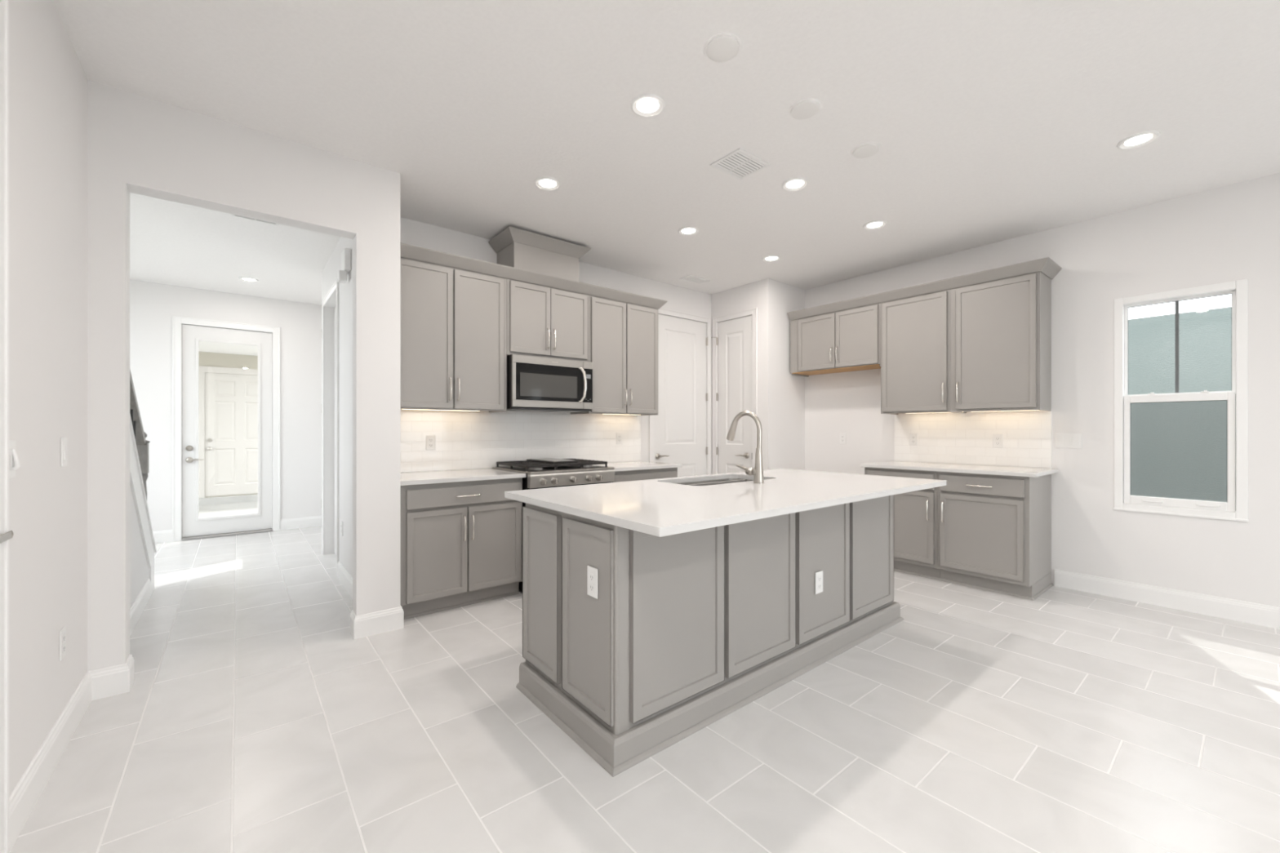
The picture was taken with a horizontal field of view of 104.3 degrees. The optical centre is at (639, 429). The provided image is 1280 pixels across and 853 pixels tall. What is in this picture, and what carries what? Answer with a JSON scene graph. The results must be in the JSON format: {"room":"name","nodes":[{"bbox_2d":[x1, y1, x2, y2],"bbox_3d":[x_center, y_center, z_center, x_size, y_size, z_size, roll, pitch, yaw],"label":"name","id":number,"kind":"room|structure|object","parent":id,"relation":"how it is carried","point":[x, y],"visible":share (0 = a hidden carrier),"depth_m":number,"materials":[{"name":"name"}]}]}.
{"room":"kitchen","nodes":[
{"label":"kitchen","id":0,"kind":"room"},
{"bbox_2d":[8,0,148,796],"bbox_3d":[-0.731,-0.181,-0.029,0.137,2.840,9.875,0,0,-39],"label":"wall","id":1,"kind":"structure","parent":0,"point":[48,80],"depth_m":1.78,"materials":[{"name":"white paint"}]},
{"bbox_2d":[0,0,13,852],"bbox_3d":[-1.548,-0.024,0.987,0.143,2.525,1.101,0,0,-39],"label":"door","id":2,"kind":"structure","parent":1,"relation":"in","point":[5,535],"depth_m":1.43,"materials":[{"name":"white paint"}]},
{"bbox_2d":[8,440,21,478],"bbox_3d":[-1.885,0.089,1.500,0.023,0.115,0.070,0,0,-39],"label":"light switch","id":3,"kind":"object","parent":1,"relation":"attached to","point":[14,462],"visible":0.79,"depth_m":1.50,"materials":[{"name":"white plastic"}]},
{"bbox_2d":[59,626,66,661],"bbox_3d":[-2.252,0.834,1.941,0.007,0.115,0.070,0,0,-39],"label":"outlet","id":4,"kind":"object","parent":1,"relation":"attached to","point":[63,632],"visible":1,"depth_m":1.93,"materials":[{"name":"white plastic"}]},
{"bbox_2d":[60,436,67,466],"bbox_3d":[-2.263,0.087,1.957,0.010,0.115,0.070,0,0,-39],"label":"light switch","id":5,"kind":"object","parent":1,"relation":"attached to","point":[64,453],"visible":1,"depth_m":1.95,"materials":[{"name":"white plastic"}]},
{"bbox_2d":[8,577,151,852],"bbox_3d":[-2.707,1.173,2.606,0.137,0.133,2.893,0,0,-39],"label":"baseboard","id":6,"kind":"structure","parent":1,"relation":"attached to","point":[100,683],"depth_m":1.94,"materials":[{"name":"white paint"}]},
{"bbox_2d":[129,429,154,595],"bbox_3d":[-3.182,0.288,3.123,0.014,1.901,1.898,0,0,-39],"label":"trim","id":7,"kind":"structure","parent":1,"relation":"attached to","point":[135,481],"depth_m":3.35,"materials":[{"name":"white paint"}]},
{"bbox_2d":[129,413,156,552],"bbox_3d":[-3.228,0.138,3.092,0.146,1.641,1.908,0,0,-39],"label":"trim","id":8,"kind":"structure","parent":1,"relation":"attached to","point":[131,422],"depth_m":3.31,"materials":[{"name":"white paint"}]},
{"bbox_2d":[129,280,321,540],"bbox_3d":[-5.048,-0.181,5.705,2.820,2.840,0.120,0,0,-39],"label":"wall","id":9,"kind":"structure","parent":0,"point":[153,306],"depth_m":5.84,"materials":[{"name":"white paint"}]},
{"bbox_2d":[172,315,279,541],"bbox_3d":[-4.831,-0.011,5.849,0.970,2.500,0.150,0,0,-39],"label":"door","id":10,"kind":"structure","parent":9,"relation":"in","point":[193,527],"depth_m":5.73,"materials":[{"name":"white paint"}]},
{"bbox_2d":[152,515,321,543],"bbox_3d":[-5.006,1.173,5.652,2.580,0.133,0.015,0,0,-39],"label":"baseboard","id":11,"kind":"structure","parent":9,"relation":"attached to","point":[165,535],"depth_m":6.18,"materials":[{"name":"white paint"}]},
{"bbox_2d":[198,351,257,497],"bbox_3d":[-7.351,-0.186,8.299,7.000,3.150,0.150,0,0,-39],"label":"wall","id":12,"kind":"structure","parent":0,"point":[205,359],"depth_m":8.47,"materials":[{"name":"beige paint"}]},
{"bbox_2d":[198,365,257,497],"bbox_3d":[-6.871,0.041,8.540,1.110,2.184,0.077,0,0,-39],"label":"door","id":13,"kind":"structure","parent":12,"relation":"in","point":[228,401],"depth_m":8.46,"materials":[{"name":"white wood"}]},
{"bbox_2d":[198,501,257,518],"bbox_3d":[-5.238,1.300,7.673,9.500,0.119,3.180,0,0,-39],"label":"floor","id":14,"kind":"structure","parent":0,"point":[243,508],"depth_m":7.69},
{"bbox_2d":[198,341,257,355],"bbox_3d":[-7.037,-1.351,6.319,5.000,0.120,3.325,0,0,-39],"label":"ceiling","id":15,"kind":"structure","parent":0,"point":[203,346],"depth_m":7.97,"materials":[{"name":"paint"}]},
{"bbox_2d":[198,493,257,505],"bbox_3d":[-6.868,1.246,8.496,4.000,0.225,0.150,0,0,-39],"label":"step","id":16,"kind":"structure","parent":0,"point":[246,498],"depth_m":8.36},
{"bbox_2d":[87,80,399,671],"bbox_3d":[-2.051,-0.181,2.740,1.325,2.840,0.120,0,0,-39],"label":"wall","id":17,"kind":"structure","parent":0,"point":[138,144],"depth_m":2.55,"materials":[{"name":"white paint"}]},
{"bbox_2d":[350,605,404,639],"bbox_3d":[-1.625,1.173,3.074,0.272,0.133,0.136,0,0,-39],"label":"baseboard","id":18,"kind":"structure","parent":17,"relation":"attached to","point":[371,624],"depth_m":3.02,"materials":[{"name":"white paint"}]},
{"bbox_2d":[321,236,352,577],"bbox_3d":[-2.408,-0.181,4.136,0.125,2.840,2.500,0,0,-39],"label":"wall","id":19,"kind":"structure","parent":0,"point":[330,273],"depth_m":4.17,"materials":[{"name":"white paint"}]},
{"bbox_2d":[321,279,338,576],"bbox_3d":[-2.823,-0.017,4.634,0.140,2.512,1.011,0,0,-39],"label":"door","id":20,"kind":"structure","parent":19,"relation":"in","point":[335,286],"depth_m":4.89,"materials":[{"name":"white paint"}]},
{"bbox_2d":[341,520,342,536],"bbox_3d":[-2.441,0.809,4.071,0.007,0.115,0.070,0,0,-39],"label":"outlet","id":21,"kind":"object","parent":19,"relation":"attached to","point":[341,521],"visible":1,"depth_m":4.05,"materials":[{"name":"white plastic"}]},
{"bbox_2d":[337,248,351,283],"bbox_3d":[-2.253,-1.241,3.785,0.074,0.240,0.170,0,0,-39],"label":"door chime","id":22,"kind":"object","parent":19,"relation":"attached to","point":[346,254],"visible":1,"depth_m":3.74,"materials":[{"name":"white plastic"}]},
{"bbox_2d":[337,560,352,599],"bbox_3d":[-2.150,1.173,3.624,0.116,0.133,1.380,0,0,-39],"label":"baseboard","id":23,"kind":"structure","parent":19,"relation":"attached to","point":[346,580],"depth_m":3.88,"materials":[{"name":"white paint"}]},
{"bbox_2d":[400,217,711,475],"bbox_3d":[-0.268,-0.181,5.068,4.375,2.840,0.120,0,0,-39],"label":"wall","id":24,"kind":"structure","parent":0,"point":[413,233],"depth_m":4.90,"materials":[{"name":"white paint"}]},
{"bbox_2d":[400,257,506,412],"bbox_3d":[-1.473,-0.672,3.769,0.858,1.057,0.381,0,0,-39],"label":"upper cabinet","id":25,"kind":"object","parent":24,"relation":"attached to","point":[453,321],"visible":0.91,"depth_m":3.65,"materials":[{"name":"beige paint"}]},
{"bbox_2d":[402,408,479,411],"bbox_3d":[-1.523,-0.154,3.841,0.600,0.010,0.030,0,0,-39],"label":"light","id":26,"kind":"object","parent":25,"relation":"attached to","point":[402,409],"visible":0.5,"depth_m":3.83,"materials":[{"name":"white plastic"}]},
{"bbox_2d":[400,408,640,472],"bbox_3d":[-0.959,0.057,4.426,2.480,0.536,0.009,0,0,-39],"label":"backsplash","id":27,"kind":"structure","parent":24,"relation":"attached to","point":[465,439],"depth_m":4.28,"materials":[{"name":"white tile"}]},
{"bbox_2d":[426,435,435,449],"bbox_3d":[-1.628,0.101,3.874,0.070,0.115,0.007,0,0,-39],"label":"outlet","id":28,"kind":"object","parent":27,"relation":"attached to","point":[430,439],"visible":1,"depth_m":3.87,"materials":[{"name":"white plastic"}]},
{"bbox_2d":[428,443,433,447],"bbox_3d":[-1.627,0.121,3.872,0.033,0.029,0.002,0,0,-39],"label":"socket","id":29,"kind":"object","parent":28,"relation":"attached to","point":[430,445],"depth_m":3.87,"materials":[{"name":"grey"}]},
{"bbox_2d":[616,432,622,444],"bbox_3d":[-0.208,0.089,5.022,0.070,0.115,0.007,0,0,-39],"label":"outlet","id":30,"kind":"object","parent":27,"relation":"attached to","point":[619,435],"visible":1,"depth_m":5.02,"materials":[{"name":"white plastic"}]},
{"bbox_2d":[400,242,666,309],"bbox_3d":[-0.828,-1.233,4.284,2.512,0.076,0.394,0,0,-39],"label":"crown molding","id":31,"kind":"structure","parent":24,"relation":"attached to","point":[406,251],"depth_m":3.96,"materials":[{"name":"beige paint"}]},
{"bbox_2d":[506,278,588,361],"bbox_3d":[-0.839,-0.897,4.281,0.768,0.608,0.381,0,0,-39],"label":"upper cabinet","id":32,"kind":"object","parent":24,"relation":"attached to","point":[543,321],"visible":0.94,"depth_m":4.13,"materials":[{"name":"beige paint"}]},
{"bbox_2d":[488,226,591,281],"bbox_3d":[-0.848,-1.423,4.248,0.756,0.303,0.412,0,0,-39],"label":"duct cover","id":33,"kind":"object","parent":32,"relation":"on","point":[514,247],"visible":0.76,"depth_m":4.10,"materials":[{"name":"beige paint"}]},
{"bbox_2d":[506,354,592,412],"bbox_3d":[-0.813,-0.372,4.250,0.750,0.435,0.447,0,0,-39],"label":"microwave","id":34,"kind":"object","parent":32,"relation":"attached to","point":[534,384],"visible":0.98,"depth_m":4.08,"materials":[{"name":"silver metal"}]},
{"bbox_2d":[570,294,657,415],"bbox_3d":[-0.222,-0.672,4.780,0.814,1.057,0.381,0,0,-39],"label":"upper cabinet","id":35,"kind":"object","parent":24,"relation":"attached to","point":[623,336],"visible":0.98,"depth_m":4.64,"materials":[{"name":"beige paint"}]},
{"bbox_2d":[648,307,711,480],"bbox_3d":[0.467,-0.038,5.581,0.957,2.554,0.102,0,0,-39],"label":"door","id":36,"kind":"structure","parent":24,"relation":"in","point":[677,433],"depth_m":5.62,"materials":[{"name":"white paint"}]},
{"bbox_2d":[9,526,1279,852],"bbox_3d":[0.369,1.299,2.259,6.915,0.120,12.290,0,0,-39],"label":"floor","id":37,"kind":"structure","parent":0,"point":[252,718],"depth_m":1.97,"materials":[{"name":"tile"}]},
{"bbox_2d":[129,369,150,498],"bbox_3d":[-3.391,0.003,3.233,0.104,2.472,2.052,0,0,-39],"label":"stair railing","id":38,"kind":"object","parent":37,"relation":"on","point":[142,445],"visible":0.2,"depth_m":3.89,"materials":[{"name":"grey wood"}]},
{"bbox_2d":[400,477,522,619],"bbox_3d":[-1.383,0.797,3.659,0.855,0.883,0.661,0,0,-39],"label":"base cabinet","id":39,"kind":"object","parent":37,"relation":"on","point":[461,542],"visible":0.84,"depth_m":3.41,"materials":[{"name":"grey paint"}]},
{"bbox_2d":[400,468,526,485],"bbox_3d":[-1.380,0.340,3.661,0.864,0.030,0.646,0,0,-39],"label":"countertop","id":40,"kind":"structure","parent":39,"relation":"on","point":[479,474],"depth_m":3.52,"materials":[{"name":"white stone"}]},
{"bbox_2d":[492,457,614,591],"bbox_3d":[-0.704,0.745,4.127,0.788,0.988,0.756,0,0,-39],"label":"gas range","id":41,"kind":"object","parent":37,"relation":"on","point":[544,473],"visible":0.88,"depth_m":3.92,"materials":[{"name":"silver metal"}]},
{"bbox_2d":[492,465,614,475],"bbox_3d":[-0.719,0.321,4.146,0.788,0.022,0.672,0,0,-39],"label":"cooktop","id":42,"kind":"object","parent":41,"relation":"in","point":[569,469],"depth_m":3.92,"materials":[{"name":"black metal"}]},
{"bbox_2d":[610,467,677,482],"bbox_3d":[-0.128,0.797,4.673,0.800,0.883,0.661,0,0,-39],"label":"base cabinet","id":43,"kind":"object","parent":37,"relation":"on","point":[646,474],"visible":0.04,"depth_m":4.44,"materials":[{"name":"beige paint"}]},
{"bbox_2d":[591,460,682,471],"bbox_3d":[-0.124,0.340,4.677,0.824,0.030,0.646,0,0,-39],"label":"countertop","id":44,"kind":"structure","parent":43,"relation":"on","point":[624,465],"depth_m":4.58,"materials":[{"name":"white stone"}]},
{"bbox_2d":[515,479,903,777],"bbox_3d":[0.544,0.792,2.839,2.336,0.893,0.851,0,0,-39],"label":"kitchen island","id":45,"kind":"object","parent":37,"relation":"on","point":[683,632],"visible":0.74,"depth_m":2.16,"materials":[{"name":"grey paint"}]},
{"bbox_2d":[587,565,598,599],"bbox_3d":[-0.185,0.594,1.937,0.007,0.115,0.070,0,0,-39],"label":"outlet","id":46,"kind":"object","parent":45,"relation":"attached to","point":[593,573],"visible":1,"depth_m":1.93,"materials":[{"name":"white plastic"}]},
{"bbox_2d":[589,582,594,591],"bbox_3d":[-0.187,0.614,1.936,0.002,0.029,0.033,0,0,-39],"label":"socket","id":47,"kind":"object","parent":46,"relation":"attached to","point":[591,584],"depth_m":1.94,"materials":[{"name":"grey plastic"}]},
{"bbox_2d":[589,572,594,582],"bbox_3d":[-0.187,0.574,1.936,0.002,0.029,0.033,0,0,-39],"label":"socket","id":48,"kind":"object","parent":46,"relation":"attached to","point":[591,574],"depth_m":1.94,"materials":[{"name":"grey plastic"}]},
{"bbox_2d":[504,468,946,537],"bbox_3d":[0.603,0.329,2.797,2.355,0.030,1.197,0,0,-39],"label":"island countertop","id":49,"kind":"structure","parent":45,"relation":"on","point":[660,507],"depth_m":2.35,"materials":[{"name":"white stone"}]},
{"bbox_2d":[675,478,753,484],"bbox_3d":[0.492,0.453,3.137,0.768,0.216,0.398,0,0,-39],"label":"sink","id":50,"kind":"object","parent":49,"relation":"in","point":[726,479],"visible":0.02,"depth_m":3.39,"materials":[{"name":"silver metal"}]},
{"bbox_2d":[726,410,764,483],"bbox_3d":[0.632,0.100,3.012,0.059,0.428,0.273,0,0,-39],"label":"faucet","id":51,"kind":"object","parent":49,"relation":"on","point":[757,471],"visible":1,"depth_m":2.92,"materials":[{"name":"silver metal"}]},
{"bbox_2d":[815,570,822,594],"bbox_3d":[0.963,0.821,2.674,0.070,0.115,0.007,0,0,-39],"label":"outlet","id":52,"kind":"object","parent":45,"relation":"attached to","point":[819,575],"visible":1,"depth_m":2.67,"materials":[{"name":"white plastic"}]},
{"bbox_2d":[864,466,940,580],"bbox_3d":[2.447,0.789,4.465,0.661,0.899,0.604,0,0,-39],"label":"base cabinet","id":53,"kind":"object","parent":37,"relation":"on","point":[915,513],"visible":0.51,"depth_m":4.19,"materials":[{"name":"beige paint"}]},
{"bbox_2d":[937,471,1053,600],"bbox_3d":[2.833,0.789,3.988,0.661,0.899,0.621,0,0,-39],"label":"base cabinet","id":54,"kind":"object","parent":37,"relation":"on","point":[994,531],"visible":0.95,"depth_m":3.79,"materials":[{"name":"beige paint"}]},
{"bbox_2d":[860,461,1057,477],"bbox_3d":[2.650,0.324,4.218,0.641,0.030,1.274,0,0,-39],"label":"countertop","id":55,"kind":"structure","parent":54,"relation":"on","point":[923,466],"depth_m":4.00,"materials":[{"name":"white stone"}]},
{"bbox_2d":[53,0,1279,305],"bbox_3d":[0.369,-1.654,2.259,6.915,0.134,12.290,0,0,-39],"label":"ceiling","id":56,"kind":"structure","parent":0,"point":[992,121],"depth_m":2.52,"materials":[{"name":"paint"}]},
{"bbox_2d":[238,276,258,282],"bbox_3d":[-4.167,-1.596,5.298,0.172,0.010,0.172,0,0,-39],"label":"recessed light","id":57,"kind":"object","parent":56,"relation":"in","point":[243,278],"visible":1,"depth_m":5.30,"materials":[{"name":"white"}]},
{"bbox_2d":[231,213,279,226],"bbox_3d":[-2.848,-1.597,3.690,0.290,0.008,0.290,0,0,-39],"label":"ceiling vent","id":58,"kind":"object","parent":56,"relation":"in","point":[232,215],"visible":0.3,"depth_m":3.78,"materials":[{"name":"white plastic"}]},
{"bbox_2d":[533,176,560,190],"bbox_3d":[-0.601,-1.596,3.234,0.172,0.010,0.172,0,0,-39],"label":"recessed light","id":59,"kind":"object","parent":56,"relation":"in","point":[544,183],"visible":1,"depth_m":3.23,"materials":[{"name":"white"}]},
{"bbox_2d":[630,93,665,117],"bbox_3d":[0.038,-1.596,2.456,0.172,0.010,0.172,0,0,-39],"label":"recessed light","id":60,"kind":"object","parent":56,"relation":"in","point":[646,105],"visible":1,"depth_m":2.45,"materials":[{"name":"white plastic"}]},
{"bbox_2d":[677,226,698,235],"bbox_3d":[0.391,-1.596,4.006,0.172,0.010,0.172,0,0,-39],"label":"recessed light","id":61,"kind":"object","parent":56,"relation":"in","point":[689,230],"visible":1,"depth_m":4.00,"materials":[{"name":"white plastic"}]},
{"bbox_2d":[679,275,710,284],"bbox_3d":[0.583,-1.597,5.300,0.300,0.008,0.160,0,0,-39],"label":"ceiling vent","id":62,"kind":"object","parent":56,"relation":"in","point":[691,278],"visible":1,"depth_m":5.29,"materials":[{"name":"white plastic"}]},
{"bbox_2d":[709,147,770,180],"bbox_3d":[0.605,-1.597,3.003,0.285,0.008,0.235,0,0,-39],"label":"ceiling vent","id":63,"kind":"object","parent":56,"relation":"in","point":[740,164],"visible":1,"depth_m":2.99,"materials":[{"name":"white plastic"}]},
{"bbox_2d":[762,255,781,262],"bbox_3d":[1.230,-1.596,4.650,0.172,0.010,0.172,0,0,-39],"label":"recessed light","id":64,"kind":"object","parent":56,"relation":"in","point":[769,258],"visible":1,"depth_m":4.64,"materials":[{"name":"white plastic"}]},
{"bbox_2d":[781,177,808,191],"bbox_3d":[1.011,-1.596,3.242,0.172,0.010,0.172,0,0,-39],"label":"recessed light","id":65,"kind":"object","parent":56,"relation":"in","point":[795,184],"visible":1,"depth_m":3.24,"materials":[{"name":"white"}]},
{"bbox_2d":[862,220,887,230],"bbox_3d":[1.835,-1.596,3.888,0.172,0.010,0.172,0,0,-39],"label":"recessed light","id":66,"kind":"object","parent":56,"relation":"in","point":[875,224],"visible":1,"depth_m":3.88,"materials":[{"name":"white"}]},
{"bbox_2d":[1116,130,1160,149],"bbox_3d":[2.753,-1.596,2.749,0.172,0.010,0.172,0,0,-39],"label":"recessed light","id":67,"kind":"object","parent":56,"relation":"in","point":[1141,139],"visible":1,"depth_m":2.74,"materials":[{"name":"white"}]},
{"bbox_2d":[711,278,773,474],"bbox_3d":[1.138,-0.181,5.607,0.100,2.840,0.810,0,0,-39],"label":"wall","id":68,"kind":"structure","parent":0,"point":[759,295],"depth_m":5.32,"materials":[{"name":"white paint"}]},
{"bbox_2d":[711,307,757,474],"bbox_3d":[1.062,-0.038,5.615,0.105,2.554,0.642,0,0,-39],"label":"door","id":69,"kind":"structure","parent":68,"relation":"in","point":[736,340],"depth_m":5.63,"materials":[{"name":"white paint"}]},
{"bbox_2d":[773,280,804,470],"bbox_3d":[1.628,-0.181,5.546,0.585,2.840,0.100,0,0,-39],"label":"wall","id":70,"kind":"structure","parent":0,"point":[788,389],"depth_m":5.46,"materials":[{"name":"white paint"}]},
{"bbox_2d":[804,172,1279,607],"bbox_3d":[4.112,-0.181,3.034,0.120,2.840,8.550,0,0,-39],"label":"wall","id":71,"kind":"structure","parent":0,"point":[1231,233],"depth_m":3.68,"materials":[{"name":"white paint"}]},
{"bbox_2d":[790,302,880,377],"bbox_3d":[2.066,-0.900,5.159,0.381,0.602,0.982,0,0,-39],"label":"upper cabinet","id":72,"kind":"object","parent":71,"relation":"attached to","point":[846,340],"visible":0.98,"depth_m":5.02,"materials":[{"name":"beige paint"}]},
{"bbox_2d":[786,257,1062,320],"bbox_3d":[2.460,-1.233,4.665,0.396,0.076,2.248,0,0,-39],"label":"crown molding","id":73,"kind":"structure","parent":72,"relation":"attached to","point":[1046,266],"depth_m":4.26,"materials":[{"name":"grey paint"}]},
{"bbox_2d":[840,433,845,444],"bbox_3d":[2.173,0.096,5.330,0.007,0.115,0.070,0,0,-39],"label":"outlet","id":74,"kind":"object","parent":71,"relation":"attached to","point":[842,436],"visible":1,"depth_m":5.33,"materials":[{"name":"white plastic"}]},
{"bbox_2d":[880,288,959,414],"bbox_3d":[2.560,-0.675,4.547,0.381,1.052,0.588,0,0,-39],"label":"upper cabinet","id":75,"kind":"object","parent":71,"relation":"attached to","point":[915,331],"visible":0.94,"depth_m":4.43,"materials":[{"name":"beige paint"}]},
{"bbox_2d":[894,408,1051,468],"bbox_3d":[2.895,0.072,4.436,0.009,0.472,1.218,0,0,-39],"label":"backsplash","id":76,"kind":"structure","parent":71,"relation":"attached to","point":[946,437],"depth_m":4.36,"materials":[{"name":"white tile"}]},
{"bbox_2d":[909,433,917,445],"bbox_3d":[2.620,0.094,4.763,0.007,0.115,0.070,0,0,-39],"label":"outlet","id":77,"kind":"object","parent":76,"relation":"attached to","point":[913,437],"visible":1,"depth_m":4.76,"materials":[{"name":"white plastic"}]},
{"bbox_2d":[992,434,1002,448],"bbox_3d":[3.046,0.097,4.235,0.007,0.115,0.070,0,0,-39],"label":"outlet","id":78,"kind":"object","parent":76,"relation":"attached to","point":[997,438],"visible":1,"depth_m":4.23,"materials":[{"name":"white plastic"}]},
{"bbox_2d":[950,271,1051,413],"bbox_3d":[2.937,-0.675,4.081,0.381,1.052,0.608,0,0,-39],"label":"upper cabinet","id":79,"kind":"object","parent":71,"relation":"attached to","point":[1001,329],"visible":1,"depth_m":3.95,"materials":[{"name":"beige paint"}]},
{"bbox_2d":[1054,568,1279,629],"bbox_3d":[5.017,1.173,1.806,0.015,0.133,5.500,0,0,-39],"label":"baseboard","id":80,"kind":"structure","parent":71,"relation":"attached to","point":[1262,615],"depth_m":3.44,"materials":[{"name":"white paint"}]},
{"bbox_2d":[1112,279,1248,522],"bbox_3d":[3.740,-0.186,3.466,0.115,1.559,0.635,0,0,-39],"label":"window","id":81,"kind":"structure","parent":71,"relation":"in","point":[1236,508],"depth_m":3.41,"materials":[{"name":"white plastic"}]},
{"label":"outside","id":82,"kind":"structure","parent":0,"visible":0},
{"bbox_3d":[3.888,1.489,3.143,70.000,0.200,80.000,0,0,-39],"label":"ground","id":83,"kind":"structure","parent":82,"visible":0},
{"bbox_2d":[1128,306,1231,502],"bbox_3d":[5.977,0.059,10.104,6.000,2.660,11.800,0,0,-39],"label":"neighboring house","id":84,"kind":"structure","parent":83,"relation":"on","point":[1179,450],"depth_m":5.43,"materials":[{"name":"teal paint"}]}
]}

